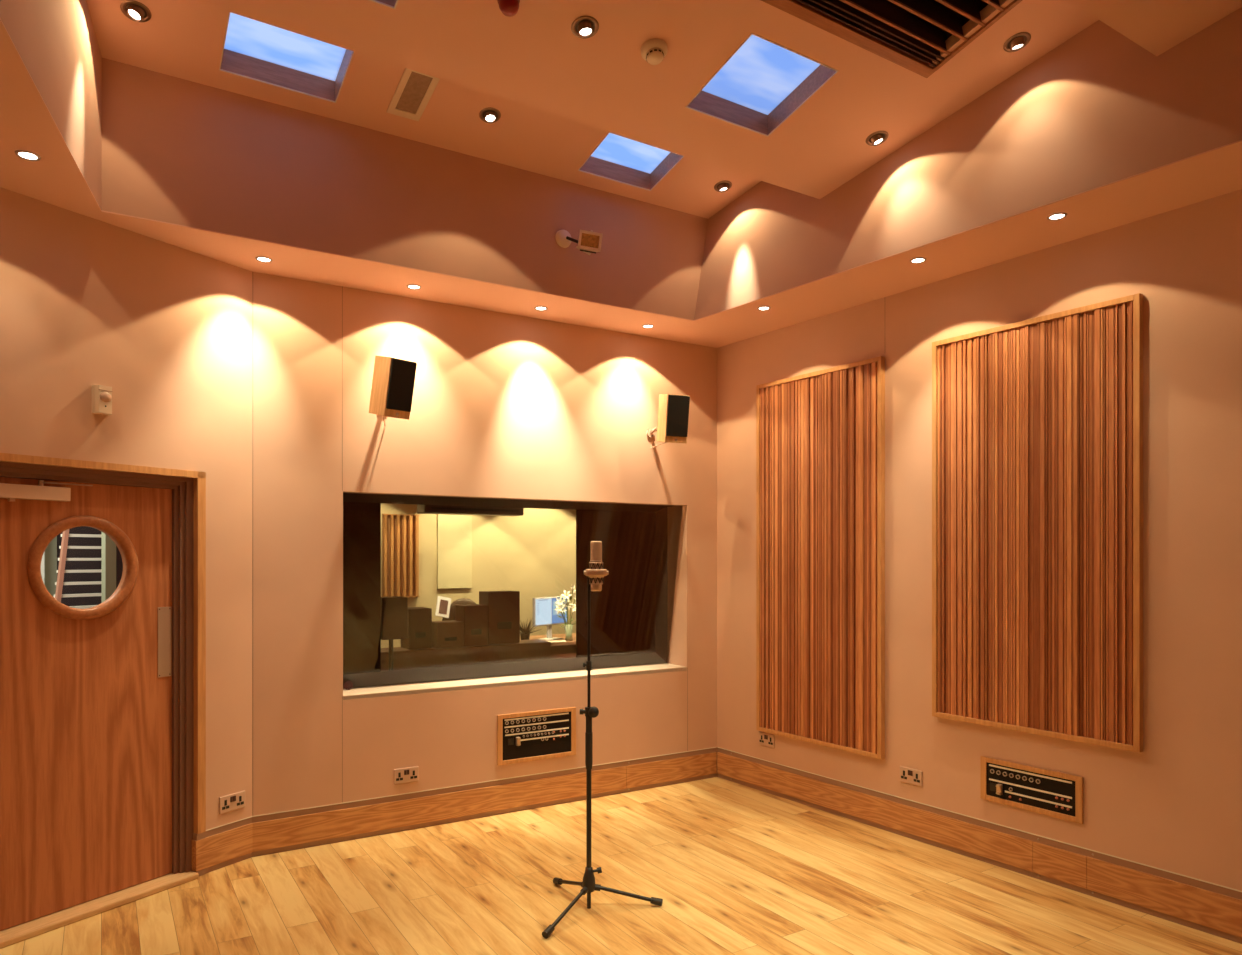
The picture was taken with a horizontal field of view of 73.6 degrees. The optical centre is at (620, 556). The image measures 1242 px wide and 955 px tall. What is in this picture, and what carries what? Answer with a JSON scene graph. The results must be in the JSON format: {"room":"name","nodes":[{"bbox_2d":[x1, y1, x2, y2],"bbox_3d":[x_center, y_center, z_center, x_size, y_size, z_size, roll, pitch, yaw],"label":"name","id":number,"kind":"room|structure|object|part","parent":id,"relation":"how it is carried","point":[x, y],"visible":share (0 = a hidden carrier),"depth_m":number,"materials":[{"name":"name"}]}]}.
{"room":"studio","nodes":[
{"label":"studio","id":0,"kind":"room"},
{"bbox_2d":[44,536,56,597],"bbox_3d":[-4.116,0.300,4.599,0.100,2.600,2.950,0,0,30],"label":"wall","id":1,"kind":"structure","parent":0,"point":[50,553],"depth_m":5.31,"materials":[{"name":"grey paint"}]},
{"bbox_2d":[0,0,101,208],"bbox_3d":[-1.159,-2.011,0.817,0.050,0.977,6.199,0,0,-22],"label":"wall","id":2,"kind":"structure","parent":0,"point":[56,42],"depth_m":3.09,"materials":[{"name":"paint"}]},
{"bbox_2d":[0,187,251,873],"bbox_3d":[-2.589,-0.060,3.465,0.120,3.320,2.320,0,0,30],"label":"wall","id":3,"kind":"structure","parent":0,"point":[85,301],"depth_m":3.95,"materials":[{"name":"paint"}]},
{"bbox_2d":[0,871,198,948],"bbox_3d":[-2.440,1.586,3.692,0.150,0.028,1.102,0,0,30],"label":"trim","id":4,"kind":"structure","parent":3,"relation":"attached to","point":[18,933],"depth_m":3.72,"materials":[{"name":"brown wood"}]},
{"bbox_2d":[92,385,112,414],"bbox_3d":[-2.329,-0.707,3.736,0.058,0.124,0.072,0,0,30],"label":"sensor","id":5,"kind":"object","parent":3,"relation":"attached to","point":[101,394],"visible":1,"depth_m":3.71,"materials":[{"name":"beige plastic"}]},
{"bbox_2d":[0,453,205,930],"bbox_3d":[-2.440,0.586,3.720,0.131,2.028,1.153,0,0,30],"label":"door","id":6,"kind":"structure","parent":3,"relation":"in","point":[103,705],"depth_m":3.83,"materials":[{"name":"brown wood"}]},
{"bbox_3d":[-2.456,-0.319,3.670,0.020,0.027,0.211,0,0,34],"label":"closer arm","id":7,"kind":"part","parent":6,"relation":"part of","materials":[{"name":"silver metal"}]},
{"bbox_3d":[-2.248,0.418,4.089,0.005,0.344,0.068,0,0,30],"label":"push plate","id":8,"kind":"part","parent":6,"relation":"part of","materials":[{"name":"metal"}]},
{"bbox_2d":[192,816,252,875],"bbox_3d":[-2.064,1.490,4.293,0.058,0.221,0.320,0,0,30],"label":"baseboard","id":9,"kind":"structure","parent":3,"relation":"attached to","point":[218,848],"depth_m":4.26,"materials":[{"name":"brown wood"}]},
{"bbox_2d":[219,791,244,813],"bbox_3d":[-2.019,1.275,4.316,0.013,0.086,0.146,0,0,30],"label":"wall socket","id":10,"kind":"object","parent":3,"relation":"attached to","point":[231,802],"visible":1,"depth_m":4.31,"materials":[{"name":"beige plastic"}]},
{"bbox_2d":[101,58,707,319],"bbox_3d":[-0.859,-1.884,4.562,3.885,0.722,0.057,0,0,-32],"label":"wall","id":11,"kind":"structure","parent":0,"point":[175,150],"depth_m":4.27,"materials":[{"name":"paint"}]},
{"bbox_2d":[555,230,601,254],"bbox_3d":[-0.243,-1.837,4.817,0.280,0.150,0.109,0,0,11],"label":"lamp","id":12,"kind":"object","parent":11,"relation":"attached to","point":[590,241],"visible":1,"depth_m":4.79,"materials":[{"name":"beige plastic"}]},
{"bbox_3d":[-0.247,-1.815,4.822,0.144,0.106,0.053,0,0,-5],"label":"arm","id":13,"kind":"part","parent":12,"relation":"part of","materials":[{"name":"black metal"}]},
{"bbox_3d":[-0.179,-1.823,4.788,0.111,0.082,0.014,0,0,-11],"label":"lamp glass","id":14,"kind":"part","parent":12,"relation":"part of","materials":[{"name":"glass"}]},
{"bbox_2d":[86,0,760,218],"bbox_3d":[-0.812,-2.320,4.030,5.300,0.257,1.026,0,0,-32],"label":"ceiling","id":15,"kind":"structure","parent":0,"point":[183,39],"depth_m":4.17,"materials":[{"name":"beige paint"}]},
{"bbox_2d":[120,0,150,21],"bbox_3d":[-2.013,-2.263,3.446,0.112,0.059,0.109,0,0,-37],"label":"recessed light","id":16,"kind":"object","parent":15,"relation":"in","point":[136,11],"visible":1,"depth_m":3.43,"materials":[{"name":"brown metal"}]},
{"bbox_2d":[219,12,353,102],"bbox_3d":[-1.492,-2.330,3.732,0.580,0.211,0.530,0,0,-32],"label":"window","id":17,"kind":"structure","parent":15,"relation":"attached to","point":[252,49],"depth_m":3.87,"materials":[{"name":"blue glass"}]},
{"bbox_3d":[-1.492,-2.373,3.732,0.520,0.095,0.470,0,0,-32],"label":"pane","id":18,"kind":"part","parent":17,"relation":"part of","materials":[{"name":"glass"}]},
{"bbox_2d":[387,68,439,120],"bbox_3d":[-1.013,-2.266,4.055,0.164,0.077,0.350,0,0,-32],"label":"ceiling vent","id":19,"kind":"object","parent":15,"relation":"in","point":[415,89],"visible":0.76,"depth_m":4.06,"materials":[{"name":"beige plastic"}]},
{"bbox_2d":[479,107,500,122],"bbox_3d":[-0.673,-2.266,4.263,0.112,0.058,0.109,0,0,-27],"label":"recessed light","id":20,"kind":"object","parent":15,"relation":"in","point":[488,115],"visible":1,"depth_m":4.25,"materials":[{"name":"brown metal"}]},
{"bbox_2d":[578,132,683,190],"bbox_3d":[0.088,-2.330,4.718,0.567,0.210,0.525,0,0,-32],"label":"window","id":21,"kind":"structure","parent":15,"relation":"attached to","point":[617,158],"depth_m":4.87,"materials":[{"name":"blue glass"}]},
{"bbox_3d":[0.088,-2.373,4.718,0.507,0.094,0.465,0,0,-32],"label":"pane","id":22,"kind":"part","parent":21,"relation":"part of","materials":[{"name":"glass"}]},
{"bbox_2d":[714,180,731,191],"bbox_3d":[0.624,-2.265,5.078,0.112,0.051,0.109,0,0,-27],"label":"recessed light","id":23,"kind":"object","parent":15,"relation":"in","point":[722,186],"visible":1,"depth_m":5.06,"materials":[{"name":"brown metal"}]},
{"bbox_2d":[381,503,575,647],"bbox_3d":[-1.220,0.250,8.733,5.200,2.700,0.100,0,0,-32],"label":"wall","id":24,"kind":"structure","parent":0,"point":[533,554],"depth_m":8.73,"materials":[{"name":"beige paint"}]},
{"bbox_2d":[382,514,418,597],"bbox_3d":[-2.139,-0.010,8.070,0.355,0.809,0.050,0,0,-32],"label":"wall panel","id":25,"kind":"object","parent":24,"relation":"attached to","point":[400,532],"visible":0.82,"depth_m":8.06,"materials":[{"name":"brown wood"}]},
{"bbox_2d":[437,514,471,588],"bbox_3d":[-1.678,-0.167,8.373,0.360,0.967,0.024,0,0,-32],"label":"panel","id":26,"kind":"object","parent":24,"relation":"attached to","point":[454,532],"visible":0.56,"depth_m":8.36,"materials":[{"name":"beige"}]},
{"bbox_2d":[252,272,716,856],"bbox_3d":[-0.652,-0.060,5.288,3.185,3.320,0.120,0,0,-31],"label":"wall","id":27,"kind":"structure","parent":0,"point":[504,406],"depth_m":4.96,"materials":[{"name":"paint"}]},
{"bbox_2d":[342,286,342,490],"bbox_3d":[-1.567,-0.945,4.664,0.002,1.151,0.004,0,0,-32],"label":"trim","id":28,"kind":"structure","parent":27,"relation":"attached to","point":[342,286],"depth_m":4.66,"materials":[{"name":"brown"}]},
{"bbox_2d":[342,697,342,801],"bbox_3d":[-1.567,1.082,4.664,0.002,0.594,0.004,0,0,-32],"label":"trim","id":29,"kind":"structure","parent":27,"relation":"attached to","point":[342,697],"depth_m":4.66,"materials":[{"name":"brown"}]},
{"bbox_2d":[369,355,416,425],"bbox_3d":[-1.292,-0.923,4.583,0.187,0.341,0.418,0,0,-39],"label":"wall speaker","id":30,"kind":"object","parent":27,"relation":"attached to","point":[393,380],"visible":1,"depth_m":4.46,"materials":[{"name":"brown wood"}]},
{"bbox_2d":[386,358,416,411],"bbox_3d":[-1.180,-0.922,4.463,0.014,0.266,0.148,18,12,42],"label":"grille","id":31,"kind":"object","parent":30,"relation":"attached to","point":[400,378],"depth_m":4.45,"materials":[{"name":"black fabric"}]},
{"bbox_2d":[394,766,418,783],"bbox_3d":[-1.252,1.274,4.846,0.146,0.086,0.013,0,0,-31],"label":"wall socket","id":32,"kind":"object","parent":27,"relation":"attached to","point":[410,774],"visible":1,"depth_m":4.84,"materials":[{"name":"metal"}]},
{"bbox_2d":[252,747,716,851],"bbox_3d":[-0.636,1.484,5.226,3.107,0.210,0.010,0,0,-31],"label":"baseboard","id":33,"kind":"structure","parent":27,"relation":"attached to","point":[270,834],"depth_m":5.03,"materials":[{"name":"brown wood"}]},
{"bbox_2d":[343,493,686,699],"bbox_3d":[-0.642,0.208,5.767,2.836,1.214,0.930,0,0,-31],"label":"window","id":34,"kind":"structure","parent":27,"relation":"in","point":[633,617],"depth_m":6.04,"materials":[{"name":"clear glass"}]},
{"bbox_3d":[-0.615,0.793,5.395,2.376,0.024,0.265,0,0,-31],"label":"sill","id":35,"kind":"part","parent":34,"relation":"part of","materials":[{"name":"beige paint"}]},
{"bbox_2d":[497,707,575,765],"bbox_3d":[-0.525,1.136,5.274,0.547,0.312,0.036,0,0,-31],"label":"box","id":36,"kind":"object","parent":27,"relation":"attached to","point":[543,734],"visible":1,"depth_m":5.28,"materials":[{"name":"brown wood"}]},
{"bbox_3d":[-0.688,1.155,5.188,0.039,0.040,0.002,0,0,-31],"label":"blanking plate","id":37,"kind":"part","parent":36,"relation":"part of","materials":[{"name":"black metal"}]},
{"bbox_2d":[647,394,689,447],"bbox_3d":[0.322,-0.920,5.585,0.169,0.335,0.380,0,0,-22],"label":"wall speaker","id":38,"kind":"object","parent":27,"relation":"attached to","point":[673,410],"visible":1,"depth_m":5.44,"materials":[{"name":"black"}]},
{"bbox_2d":[666,395,689,436],"bbox_3d":[0.374,-0.923,5.437,0.148,0.266,0.014,0,10,-18],"label":"grille","id":39,"kind":"object","parent":38,"relation":"attached to","point":[677,406],"depth_m":5.43,"materials":[{"name":"black fabric"}]},
{"bbox_2d":[687,667,687,750],"bbox_3d":[0.472,1.082,5.901,0.002,0.594,0.004,0,0,-32],"label":"trim","id":40,"kind":"structure","parent":27,"relation":"attached to","point":[687,667],"depth_m":5.90,"materials":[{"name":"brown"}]},
{"bbox_2d":[0,777,1241,954],"bbox_3d":[0.559,1.640,1.819,5.784,0.080,7.290,0,0,-32],"label":"floor","id":41,"kind":"structure","parent":0,"point":[735,868],"depth_m":3.90,"materials":[{"name":"brown wood"}]},
{"bbox_2d":[542,580,662,938],"bbox_3d":[-0.192,0.852,3.843,0.620,1.496,0.514,0,0,-32],"label":"microphone stand","id":42,"kind":"object","parent":41,"relation":"on","point":[588,884],"visible":1,"depth_m":3.77,"materials":[{"name":"black metal"}]},
{"bbox_3d":[-0.238,1.543,3.620,0.017,0.095,0.311,0,0,29],"label":"leg","id":43,"kind":"part","parent":42,"relation":"part of","materials":[{"name":"black metal"}]},
{"bbox_3d":[-0.239,1.543,3.933,0.017,0.094,0.286,0,0,-32],"label":"leg","id":44,"kind":"part","parent":42,"relation":"part of","materials":[{"name":"black metal"}]},
{"bbox_2d":[584,541,607,590],"bbox_3d":[-0.113,0.041,3.784,0.104,0.228,0.098,0,0,-32],"label":"microphone","id":45,"kind":"object","parent":42,"relation":"attached to","point":[596,572],"visible":1,"depth_m":3.76,"materials":[{"name":"silver metal"}]},
{"bbox_2d":[590,541,601,561],"bbox_3d":[-0.113,-0.025,3.784,0.055,0.096,0.055,0,0,-32],"label":"grille","id":46,"kind":"object","parent":45,"relation":"attached to","point":[595,546],"depth_m":3.76,"materials":[{"name":"silver metal"}]},
{"bbox_3d":[-0.113,0.105,3.784,0.070,0.029,0.070,0,0,-32],"label":"elastic cord","id":47,"kind":"part","parent":45,"relation":"part of","materials":[{"name":"black metal"}]},
{"bbox_3d":[-0.113,0.042,3.784,0.069,0.026,0.069,0,0,-32],"label":"elastic cord","id":48,"kind":"part","parent":45,"relation":"part of","materials":[{"name":"black metal"}]},
{"bbox_3d":[-0.117,1.431,3.788,0.060,0.029,0.026,0,0,-10],"label":"boss knob","id":49,"kind":"part","parent":42,"relation":"part of","materials":[{"name":"black plastic"}]},
{"bbox_3d":[0.033,1.543,3.796,0.294,0.094,0.017,0,0,-4],"label":"leg","id":50,"kind":"part","parent":42,"relation":"part of","materials":[{"name":"black metal"}]},
{"bbox_2d":[0,18,1241,347],"bbox_3d":[0.560,-1.522,1.825,5.694,0.005,7.200,0,0,-32],"label":"ceiling","id":51,"kind":"structure","parent":0,"point":[26,122],"depth_m":4.06,"materials":[{"name":"beige paint"}]},
{"bbox_2d":[15,150,40,160],"bbox_3d":[-2.242,-1.517,3.138,0.082,0.004,0.082,0,0,-32],"label":"recessed light","id":52,"kind":"object","parent":51,"relation":"in","point":[27,155],"visible":1,"depth_m":3.14,"materials":[{"name":"silver metal"}]},
{"bbox_2d":[255,256,272,262],"bbox_3d":[-1.821,-1.517,4.234,0.082,0.004,0.082,0,0,-32],"label":"recessed light","id":53,"kind":"object","parent":51,"relation":"in","point":[259,258],"visible":1,"depth_m":4.23,"materials":[{"name":"silver metal"}]},
{"bbox_2d":[407,284,420,289],"bbox_3d":[-1.163,-1.517,4.664,0.082,0.004,0.082,0,0,-32],"label":"recessed light","id":54,"kind":"object","parent":51,"relation":"in","point":[410,286],"visible":1,"depth_m":4.66,"materials":[{"name":"silver metal"}]},
{"bbox_2d":[534,306,547,310],"bbox_3d":[-0.488,-1.517,5.067,0.082,0.004,0.082,0,0,-32],"label":"recessed light","id":55,"kind":"object","parent":51,"relation":"in","point":[540,308],"visible":1,"depth_m":5.07,"materials":[{"name":"silver metal"}]},
{"bbox_2d":[642,324,653,327],"bbox_3d":[0.178,-1.517,5.462,0.082,0.004,0.082,0,0,-32],"label":"recessed light","id":56,"kind":"object","parent":51,"relation":"in","point":[646,325],"visible":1,"depth_m":5.46,"materials":[{"name":"silver metal"}]},
{"bbox_2d":[757,306,770,310],"bbox_3d":[0.873,-1.517,5.067,0.082,0.004,0.082,0,0,-32],"label":"recessed light","id":57,"kind":"object","parent":51,"relation":"in","point":[762,308],"visible":1,"depth_m":5.07,"materials":[{"name":"silver metal"}]},
{"bbox_2d":[910,257,925,263],"bbox_3d":[1.520,-1.517,4.248,0.082,0.004,0.082,0,0,-32],"label":"recessed light","id":58,"kind":"object","parent":51,"relation":"in","point":[919,259],"visible":1,"depth_m":4.25,"materials":[{"name":"silver metal"}]},
{"bbox_2d":[1047,212,1066,220],"bbox_3d":[1.944,-1.517,3.700,0.082,0.004,0.082,0,0,-32],"label":"recessed light","id":59,"kind":"object","parent":51,"relation":"in","point":[1056,216],"visible":1,"depth_m":3.70,"materials":[{"name":"silver metal"}]},
{"bbox_2d":[193,0,1241,198],"bbox_3d":[0.338,-2.200,2.193,5.300,0.388,3.348,0,0,-32],"label":"ceiling","id":60,"kind":"structure","parent":0,"point":[532,57],"depth_m":3.52,"materials":[{"name":"beige paint"}]},
{"bbox_2d":[369,0,398,8],"bbox_3d":[-0.940,-2.161,2.788,0.565,0.209,0.523,0,0,-32],"label":"window","id":61,"kind":"structure","parent":60,"relation":"attached to","point":[392,4],"depth_m":3.10,"materials":[{"name":"glass"}]},
{"bbox_2d":[497,0,519,16],"bbox_3d":[-0.422,-2.073,3.111,0.084,0.080,0.087,0,0,-38],"label":"beacon","id":62,"kind":"object","parent":60,"relation":"attached to","point":[509,8],"visible":1,"depth_m":3.09,"materials":[{"name":"red plastic"}]},
{"bbox_2d":[571,16,598,38],"bbox_3d":[-0.143,-2.099,3.295,0.112,0.052,0.109,0,0,-27],"label":"recessed light","id":63,"kind":"object","parent":60,"relation":"in","point":[583,27],"visible":1,"depth_m":3.28,"materials":[{"name":"brown metal"}]},
{"bbox_2d":[641,39,667,64],"bbox_3d":[0.138,-2.086,3.443,0.110,0.066,0.110,0,0,-27],"label":"smoke detector","id":64,"kind":"object","parent":60,"relation":"attached to","point":[653,51],"visible":1,"depth_m":3.41,"materials":[{"name":"beige plastic"}]},
{"bbox_2d":[685,33,838,136],"bbox_3d":[0.630,-2.166,3.743,0.564,0.209,0.523,0,0,-32],"label":"window","id":65,"kind":"structure","parent":60,"relation":"attached to","point":[763,82],"depth_m":3.84,"materials":[{"name":"blue glass"}]},
{"bbox_3d":[0.630,-2.209,3.743,0.504,0.093,0.463,0,0,-32],"label":"pane","id":66,"kind":"part","parent":65,"relation":"part of","materials":[{"name":"glass"}]},
{"bbox_2d":[866,131,888,145],"bbox_3d":[1.287,-2.103,4.173,0.112,0.059,0.109,0,0,-27],"label":"recessed light","id":67,"kind":"object","parent":60,"relation":"in","point":[876,138],"visible":1,"depth_m":4.16,"materials":[{"name":"brown metal"}]},
{"bbox_2d":[761,0,1021,77],"bbox_3d":[0.824,-2.391,3.046,1.730,0.433,0.694,0,0,-32],"label":"ceiling vent","id":68,"kind":"object","parent":60,"relation":"in","point":[910,34],"visible":0.92,"depth_m":3.48,"materials":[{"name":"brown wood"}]},
{"bbox_2d":[1003,32,1030,51],"bbox_3d":[1.729,-2.244,3.623,0.112,0.051,0.109,0,0,-27],"label":"recessed light","id":69,"kind":"object","parent":60,"relation":"in","point":[1018,41],"visible":1,"depth_m":3.60,"materials":[{"name":"brown metal"}]},
{"bbox_2d":[694,7,1241,319],"bbox_3d":[2.393,-2.011,3.053,0.222,0.977,6.181,0,0,-38],"label":"wall","id":70,"kind":"structure","parent":0,"point":[1099,108],"depth_m":3.79,"materials":[{"name":"paint"}]},
{"bbox_2d":[717,189,1241,943],"bbox_3d":[2.787,-0.060,3.221,0.120,3.320,7.110,0,0,-36],"label":"wall","id":71,"kind":"structure","parent":0,"point":[1175,804],"depth_m":3.92,"materials":[{"name":"paint"}]},
{"bbox_2d":[759,732,774,747],"bbox_3d":[0.985,1.238,5.625,0.013,0.086,0.146,0,0,-36],"label":"wall socket","id":72,"kind":"object","parent":71,"relation":"attached to","point":[765,739],"visible":1,"depth_m":5.61,"materials":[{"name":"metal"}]},
{"bbox_2d":[756,356,884,758],"bbox_3d":[1.233,0.005,5.256,0.039,2.350,1.016,0,0,-36],"label":"acoustic panel","id":73,"kind":"object","parent":71,"relation":"attached to","point":[820,435],"visible":1,"depth_m":5.19,"materials":[{"name":"brown wood"}]},
{"bbox_2d":[900,766,921,785],"bbox_3d":[1.642,1.242,4.706,0.013,0.086,0.146,0,0,-36],"label":"wall socket","id":74,"kind":"object","parent":71,"relation":"attached to","point":[908,775],"visible":1,"depth_m":4.70,"materials":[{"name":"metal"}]},
{"bbox_2d":[717,747,1241,937],"bbox_3d":[2.748,1.484,3.170,0.010,0.210,7.032,0,0,-36],"label":"baseboard","id":75,"kind":"structure","parent":71,"relation":"attached to","point":[1210,909],"depth_m":4.21,"materials":[{"name":"brown wood"}]},
{"bbox_2d":[980,756,1082,823],"bbox_3d":[2.032,1.156,4.142,0.036,0.222,0.517,0,0,-36],"label":"wall connection panel","id":76,"kind":"object","parent":71,"relation":"attached to","point":[1056,794],"visible":1,"depth_m":4.13,"materials":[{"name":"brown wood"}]},
{"bbox_3d":[1.930,1.194,4.303,0.002,0.040,0.036,0,0,-36],"label":"blanking plate","id":77,"kind":"part","parent":76,"relation":"part of","materials":[{"name":"black metal"}]},
{"bbox_3d":[2.044,1.156,4.151,0.006,0.171,0.453,0,0,-36],"label":"plate","id":78,"kind":"part","parent":76,"relation":"part of","materials":[{"name":"black metal"}]},
{"bbox_2d":[932,293,1142,752],"bbox_3d":[2.028,-0.152,4.146,0.039,2.055,1.048,0,0,-36],"label":"acoustic panel","id":79,"kind":"object","parent":71,"relation":"attached to","point":[1037,423],"visible":1,"depth_m":4.07,"materials":[{"name":"brown wood"}]},
{"bbox_3d":[-0.620,-1.050,7.776,5.400,0.100,2.360,0,0,-32],"label":"ceiling","id":80,"kind":"structure","parent":0,"visible":0},
{"bbox_2d":[417,504,523,515],"bbox_3d":[-1.338,-0.690,7.430,0.930,0.621,0.225,0,0,-32],"label":"ceiling box","id":81,"kind":"object","parent":80,"relation":"hanging from","point":[421,509],"visible":0.18,"depth_m":7.32,"materials":[{"name":"brown"}]},
{"bbox_3d":[-3.376,1.640,4.112,3.570,0.080,3.078,0,0,-32],"label":"floor","id":82,"kind":"structure","parent":0,"visible":0},
{"bbox_2d":[41,553,43,582],"bbox_3d":[-3.651,0.500,5.141,0.140,2.200,0.080,0,0,30],"label":"board","id":83,"kind":"object","parent":82,"relation":"on","point":[42,560],"visible":0.02,"depth_m":5.13,"materials":[{"name":"white"}]},
{"bbox_2d":[53,529,100,608],"bbox_3d":[-3.106,0.525,4.729,0.253,2.150,0.874,0,0,-15],"label":"step ladder","id":84,"kind":"object","parent":82,"relation":"on","point":[64,546],"visible":0.18,"depth_m":4.79,"materials":[{"name":"silver metal"}]},
{"bbox_3d":[-3.162,0.525,4.611,0.033,2.150,0.674,0,0,-15],"label":"rail","id":85,"kind":"part","parent":84,"relation":"part of","materials":[{"name":"brown"}]},
{"bbox_2d":[57,526,100,605],"bbox_3d":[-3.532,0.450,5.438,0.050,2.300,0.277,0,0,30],"label":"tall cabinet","id":86,"kind":"object","parent":82,"relation":"on","point":[72,541],"visible":0.02,"depth_m":5.41,"materials":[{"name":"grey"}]},
{"bbox_2d":[101,532,115,602],"bbox_3d":[-2.823,0.450,4.576,0.040,2.300,0.057,0,0,30],"label":"post","id":87,"kind":"object","parent":82,"relation":"on","point":[108,547],"visible":0.02,"depth_m":4.55,"materials":[{"name":"grey paint"}]},
{"bbox_2d":[116,546,122,588],"bbox_3d":[-2.776,0.450,4.658,0.040,2.300,0.130,0,0,30],"label":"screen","id":88,"kind":"object","parent":82,"relation":"on","point":[119,564],"visible":0.02,"depth_m":4.60,"materials":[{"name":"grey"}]},
{"bbox_3d":[-0.620,1.640,7.776,5.400,0.080,2.360,0,0,-32],"label":"floor","id":89,"kind":"structure","parent":0,"visible":0},
{"bbox_2d":[381,596,407,670],"bbox_3d":[-1.646,0.943,5.942,0.181,1.314,0.200,0,0,-32],"label":"speaker","id":90,"kind":"object","parent":89,"relation":"on","point":[394,609],"visible":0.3,"depth_m":5.86},
{"bbox_2d":[442,598,475,620],"bbox_3d":[-1.586,0.993,8.034,0.540,1.214,0.585,0,0,-32],"label":"office chair","id":91,"kind":"object","parent":89,"relation":"on","point":[462,601],"visible":0.07,"depth_m":7.76,"materials":[{"name":"brown leather"}]},
{"bbox_2d":[381,639,550,670],"bbox_3d":[-1.635,1.145,6.569,2.000,0.910,0.830,0,0,-32],"label":"mixing console","id":92,"kind":"object","parent":89,"relation":"on","point":[531,649],"visible":0.18,"depth_m":6.36,"materials":[{"name":"brown"}]},
{"bbox_2d":[401,607,431,649],"bbox_3d":[-1.553,0.538,6.295,0.176,0.304,0.208,0,0,-32],"label":"monitor","id":93,"kind":"object","parent":92,"relation":"on","point":[419,618],"visible":0.94,"depth_m":6.21,"materials":[{"name":"brown"}]},
{"bbox_3d":[-1.499,0.584,6.209,0.079,0.042,0.004,0,0,-32],"label":"connector plate","id":94,"kind":"part","parent":93,"relation":"part of","materials":[{"name":"black plastic"}]},
{"bbox_2d":[432,620,463,648],"bbox_3d":[-1.347,0.593,6.389,0.214,0.193,0.208,0,0,-32],"label":"monitor","id":95,"kind":"object","parent":92,"relation":"on","point":[449,633],"visible":0.95,"depth_m":6.30,"materials":[{"name":"brown"}]},
{"bbox_2d":[435,596,450,620],"bbox_3d":[-1.512,0.565,7.053,0.166,0.471,0.120,0,0,-32],"label":"picture frame","id":96,"kind":"object","parent":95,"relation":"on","point":[443,603],"visible":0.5,"depth_m":7.02,"materials":[{"name":"white"}]},
{"bbox_2d":[439,599,447,614],"bbox_3d":[-1.501,0.423,7.022,0.093,0.131,0.024,0,0,-32],"label":"picture","id":97,"kind":"object","parent":96,"relation":"attached to","point":[443,603],"depth_m":7.02,"materials":[{"name":"brown"}]},
{"bbox_3d":[-1.293,0.622,6.302,0.096,0.027,0.004,0,0,-32],"label":"connector plate","id":98,"kind":"part","parent":95,"relation":"part of","materials":[{"name":"black plastic"}]},
{"bbox_2d":[455,604,487,646],"bbox_3d":[-1.175,0.533,6.520,0.194,0.313,0.208,0,0,-32],"label":"monitor","id":99,"kind":"object","parent":92,"relation":"on","point":[474,617],"visible":0.91,"depth_m":6.44,"materials":[{"name":"brown"}]},
{"bbox_3d":[-1.121,0.580,6.434,0.087,0.044,0.004,0,0,-32],"label":"connector plate","id":100,"kind":"part","parent":99,"relation":"part of","materials":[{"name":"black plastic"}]},
{"bbox_2d":[479,590,519,643],"bbox_3d":[-0.982,0.483,6.700,0.272,0.414,0.208,0,0,-32],"label":"monitor","id":101,"kind":"object","parent":92,"relation":"on","point":[503,606],"visible":0.92,"depth_m":6.62,"materials":[{"name":"brown"}]},
{"bbox_3d":[-0.928,0.545,6.613,0.122,0.058,0.004,0,0,-32],"label":"connector plate","id":102,"kind":"part","parent":101,"relation":"part of","materials":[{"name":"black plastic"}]},
{"bbox_2d":[520,633,575,658],"bbox_3d":[-0.417,1.185,7.997,1.520,0.830,0.720,0,0,-32],"label":"desk","id":103,"kind":"object","parent":89,"relation":"on","point":[559,650],"visible":0.03,"depth_m":7.56,"materials":[{"name":"brown wood"}]},
{"bbox_2d":[520,618,540,639],"bbox_3d":[-0.854,0.659,7.470,0.263,0.222,0.240,0,0,-32],"label":"plant","id":104,"kind":"object","parent":103,"relation":"on","point":[525,633],"visible":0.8,"depth_m":7.46,"materials":[{"name":"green plant"}]},
{"bbox_3d":[-0.865,0.730,7.481,0.090,0.080,0.090,0,0,-32],"label":"pot","id":105,"kind":"part","parent":104,"relation":"part of","materials":[{"name":"black plastic"}]},
{"bbox_2d":[533,596,566,640],"bbox_3d":[-0.670,0.572,7.772,0.150,0.397,0.488,0,0,34],"label":"computer monitor","id":106,"kind":"object","parent":103,"relation":"on","point":[544,614],"visible":0.8,"depth_m":7.71,"materials":[{"name":"silver metal"}]},
{"bbox_3d":[-0.247,1.140,7.726,1.400,0.680,0.020,0,0,-32],"label":"modesty panel","id":107,"kind":"part","parent":103,"relation":"part of","materials":[{"name":"brown wood"}]},
{"bbox_2d":[554,584,575,640],"bbox_3d":[-0.487,0.507,7.630,0.290,0.526,0.258,0,0,-32],"label":"vase","id":108,"kind":"object","parent":103,"relation":"on","point":[568,627],"visible":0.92,"depth_m":7.60,"materials":[{"name":"clear glass"}]},
{"bbox_3d":[-0.558,0.466,7.548,0.112,0.111,0.027,0,0,22],"label":"flower","id":109,"kind":"part","parent":108,"relation":"part of","materials":[{"name":"beige plant"}]},
{"bbox_3d":[-0.556,0.406,7.573,0.112,0.108,0.029,0,0,18],"label":"flower","id":110,"kind":"part","parent":108,"relation":"part of","materials":[{"name":"beige plant"}]},
{"bbox_3d":[-0.497,0.346,7.570,0.116,0.095,0.039,0,0,3],"label":"flower","id":111,"kind":"part","parent":108,"relation":"part of","materials":[{"name":"beige plant"}]},
{"bbox_3d":[-0.504,0.434,7.625,0.116,0.094,0.044,0,0,-14],"label":"flower","id":112,"kind":"part","parent":108,"relation":"part of","materials":[{"name":"beige plant"}]}
]}

